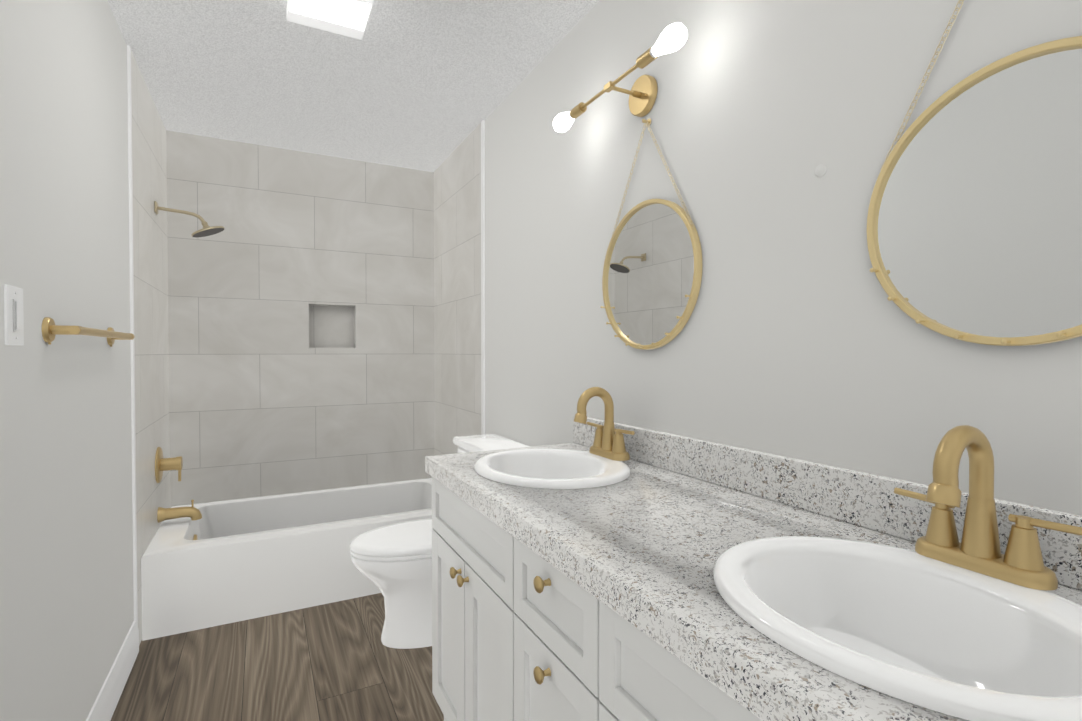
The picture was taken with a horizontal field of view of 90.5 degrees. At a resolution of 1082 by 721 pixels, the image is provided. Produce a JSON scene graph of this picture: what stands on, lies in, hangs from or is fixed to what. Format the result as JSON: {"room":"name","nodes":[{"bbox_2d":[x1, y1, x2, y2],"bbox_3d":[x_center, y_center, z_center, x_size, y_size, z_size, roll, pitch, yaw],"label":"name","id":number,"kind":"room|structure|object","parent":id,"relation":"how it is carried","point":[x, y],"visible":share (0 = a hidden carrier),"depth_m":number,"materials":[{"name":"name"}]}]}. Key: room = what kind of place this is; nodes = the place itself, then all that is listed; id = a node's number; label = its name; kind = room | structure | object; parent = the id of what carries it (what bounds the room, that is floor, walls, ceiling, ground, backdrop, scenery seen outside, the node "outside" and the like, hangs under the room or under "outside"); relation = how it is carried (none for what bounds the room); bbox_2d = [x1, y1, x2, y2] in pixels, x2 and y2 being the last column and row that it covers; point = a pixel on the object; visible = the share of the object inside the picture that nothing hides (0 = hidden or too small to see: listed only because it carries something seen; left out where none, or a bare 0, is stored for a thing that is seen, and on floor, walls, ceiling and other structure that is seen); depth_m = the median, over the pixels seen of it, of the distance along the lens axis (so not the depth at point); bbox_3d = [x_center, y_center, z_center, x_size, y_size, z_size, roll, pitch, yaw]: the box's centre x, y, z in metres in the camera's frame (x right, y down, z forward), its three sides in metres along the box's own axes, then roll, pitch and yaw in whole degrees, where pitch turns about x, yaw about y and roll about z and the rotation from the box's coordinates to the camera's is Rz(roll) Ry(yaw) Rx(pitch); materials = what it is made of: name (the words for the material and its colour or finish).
{"room":"bathroom","nodes":[
{"label":"bathroom","id":0,"kind":"room"},
{"bbox_2d":[0,0,133,720],"bbox_3d":[-0.971,-0.014,0.739,0.100,2.440,5.180,0,1,-27],"label":"wall","id":1,"kind":"structure","parent":0,"point":[66,575],"depth_m":1.43,"materials":[{"name":"white paint"}]},
{"bbox_2d":[4,284,23,344],"bbox_3d":[-1.118,-0.095,1.141,0.012,0.125,0.085,0,1,-27],"label":"switch plate","id":2,"kind":"object","parent":1,"relation":"attached to","point":[13,317],"visible":1,"depth_m":1.13,"materials":[{"name":"white plastic"}]},
{"bbox_2d":[42,317,134,346],"bbox_3d":[-1.323,-0.077,1.601,0.070,0.067,0.667,0,1,-27],"label":"towel rail","id":3,"kind":"object","parent":1,"relation":"attached to","point":[51,330],"visible":1,"depth_m":1.33,"materials":[{"name":"gold metal"}]},
{"bbox_2d":[86,620,138,720],"bbox_3d":[-0.708,1.147,0.375,0.016,0.130,4.058,0,1,-27],"label":"baseboard","id":4,"kind":"structure","parent":1,"relation":"attached to","point":[107,700],"depth_m":1.86,"materials":[{"name":"white wood"}]},
{"bbox_2d":[127,45,137,626],"bbox_3d":[-1.650,-0.037,2.166,0.009,2.440,0.022,0,1,-27],"label":"trim","id":5,"kind":"structure","parent":1,"relation":"attached to","point":[132,330],"depth_m":2.16,"materials":[{"name":"white"}]},
{"bbox_2d":[131,50,169,644],"bbox_3d":[-1.862,-0.043,2.575,0.008,2.440,0.900,0,1,-27],"label":"wall tiles","id":6,"kind":"structure","parent":1,"relation":"attached to","point":[150,261],"depth_m":2.46,"materials":[{"name":"grey tile"}]},
{"bbox_2d":[155,447,182,482],"bbox_3d":[-1.847,0.516,2.670,0.098,0.178,0.176,0,1,-27],"label":"shower valve","id":7,"kind":"object","parent":6,"relation":"attached to","point":[162,464],"visible":1,"depth_m":2.65,"materials":[{"name":"gold metal"}]},
{"bbox_2d":[157,500,201,522],"bbox_3d":[-1.810,0.756,2.693,0.183,0.102,0.076,0,1,-27],"label":"tub spout","id":8,"kind":"object","parent":6,"relation":"attached to","point":[192,513],"visible":1,"depth_m":2.67,"materials":[{"name":"gold metal"}]},
{"bbox_2d":[154,201,224,237],"bbox_3d":[-1.760,-0.700,2.696,0.294,0.154,0.154,0,1,-27],"label":"shower head","id":9,"kind":"object","parent":6,"relation":"attached to","point":[206,230],"visible":1,"depth_m":2.69},
{"bbox_2d":[111,593,443,720],"bbox_3d":[-0.252,1.250,1.132,1.720,0.100,5.180,0,1,-27],"label":"floor","id":10,"kind":"structure","parent":0,"point":[337,661],"depth_m":2.03,"materials":[{"name":"wood"}]},
{"bbox_2d":[141,478,431,640],"bbox_3d":[-1.207,0.991,2.969,1.500,0.360,0.828,0,1,-27],"label":"bathtub","id":11,"kind":"object","parent":10,"relation":"on","point":[218,563],"visible":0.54,"depth_m":2.54,"materials":[{"name":"white ceramic"}]},
{"bbox_2d":[350,434,529,648],"bbox_3d":[-0.452,0.778,2.350,0.734,0.805,0.476,0,1,-27],"label":"toilet","id":12,"kind":"object","parent":10,"relation":"on","point":[393,562],"visible":0.38,"depth_m":2.21,"materials":[{"name":"white ceramic"}]},
{"bbox_2d":[425,471,776,720],"bbox_3d":[0.266,0.786,1.123,0.595,0.827,1.660,0,1,-27],"label":"bathroom vanity","id":13,"kind":"object","parent":10,"relation":"on","point":[516,636],"depth_m":1.09,"materials":[{"name":"white wood"}]},
{"bbox_2d":[425,455,908,720],"bbox_3d":[0.273,0.346,1.119,0.582,0.052,1.700,0,1,-27],"label":"countertop","id":14,"kind":"structure","parent":13,"relation":"on","point":[600,535],"depth_m":0.93,"materials":[{"name":"grey stone"}]},
{"bbox_2d":[449,443,668,498],"bbox_3d":[0.028,0.372,1.562,0.433,0.154,0.502,0,1,-27],"label":"sink","id":15,"kind":"object","parent":14,"relation":"in","point":[546,469],"depth_m":1.62,"materials":[{"name":"white ceramic"}]},
{"bbox_2d":[573,387,636,458],"bbox_3d":[0.168,0.187,1.632,0.154,0.214,0.242,0,1,-27],"label":"faucet","id":16,"kind":"object","parent":14,"relation":"on","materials":[{"name":"gold metal"}]},
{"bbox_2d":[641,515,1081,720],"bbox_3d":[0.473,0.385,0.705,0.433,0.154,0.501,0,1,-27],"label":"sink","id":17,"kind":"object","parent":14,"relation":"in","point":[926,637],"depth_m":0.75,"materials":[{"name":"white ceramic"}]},
{"bbox_2d":[889,425,1081,590],"bbox_3d":[0.612,0.200,0.775,0.154,0.214,0.242,0,1,-27],"label":"faucet","id":18,"kind":"object","parent":14,"relation":"on","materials":[{"name":"gold metal"}]},
{"bbox_2d":[166,130,433,507],"bbox_3d":[-1.426,-0.056,3.376,1.720,2.440,0.120,0,1,-27],"label":"tiled wall","id":19,"kind":"structure","parent":0,"point":[301,316],"depth_m":3.27,"materials":[{"name":"tile"}]},
{"bbox_2d":[107,0,599,171],"bbox_3d":[-0.252,-1.290,1.092,1.720,0.100,5.180,0,1,-27],"label":"ceiling","id":20,"kind":"structure","parent":0,"point":[427,85],"depth_m":2.31,"materials":[{"name":"white paint"}]},
{"bbox_2d":[287,0,373,39],"bbox_3d":[-0.694,-1.228,1.783,0.258,0.044,0.432,0,1,-27],"label":"light","id":21,"kind":"object","parent":20,"relation":"attached to","point":[349,18],"visible":1,"depth_m":1.88,"materials":[{"name":"white plastic"}]},
{"bbox_2d":[485,0,1081,515],"bbox_3d":[0.467,-0.026,1.485,0.100,2.440,5.180,0,1,-27],"label":"wall","id":22,"kind":"structure","parent":0,"point":[799,336],"depth_m":1.26,"materials":[{"name":"white paint"}]},
{"bbox_2d":[434,123,480,454],"bbox_3d":[-0.520,-0.054,3.271,0.008,2.440,0.900,0,1,-27],"label":"wall tiles","id":23,"kind":"structure","parent":22,"relation":"attached to","point":[457,291],"depth_m":3.22,"materials":[{"name":"grey tile"}]},
{"bbox_2d":[481,120,484,434],"bbox_3d":[-0.308,-0.048,2.857,0.012,2.440,0.030,0,1,-27],"label":"trim","id":24,"kind":"structure","parent":22,"relation":"attached to","point":[482,277],"depth_m":2.84,"materials":[{"name":"white"}]},
{"bbox_2d":[553,23,687,132],"bbox_3d":[0.247,-0.808,1.607,0.162,0.116,0.634,0,1,-27],"label":"wall sconce","id":25,"kind":"object","parent":22,"relation":"attached to","point":[642,92],"visible":1,"depth_m":1.59,"materials":[{"name":"gold metal"}]},
{"bbox_2d":[601,119,702,349],"bbox_3d":[0.311,-0.383,1.624,0.040,0.700,0.450,0,1,-27],"label":"mirror","id":26,"kind":"object","parent":22,"relation":"attached to","point":[652,275],"visible":0.98,"depth_m":1.60,"materials":[{"name":"gold metal"}]},
{"bbox_2d":[815,164,826,176],"bbox_3d":[0.588,-0.400,1.129,0.004,0.026,0.026,0,1,-27],"label":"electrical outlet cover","id":27,"kind":"object","parent":22,"relation":"attached to","point":[820,170],"visible":1,"depth_m":1.13,"materials":[{"name":"white paint"}]},
{"bbox_2d":[573,424,1081,586],"bbox_3d":[0.520,0.266,1.247,0.024,0.101,1.700,0,1,-27],"label":"backsplash","id":28,"kind":"structure","parent":22,"relation":"attached to","point":[855,496],"depth_m":1.15,"materials":[{"name":"grey stone"}]},
{"bbox_2d":[866,0,1081,345],"bbox_3d":[0.725,-0.387,0.825,0.040,0.728,0.450,0,1,-27],"label":"mirror","id":29,"kind":"object","parent":22,"relation":"attached to","point":[974,226],"visible":1,"depth_m":0.85,"materials":[{"name":"gold metal"}]}
]}

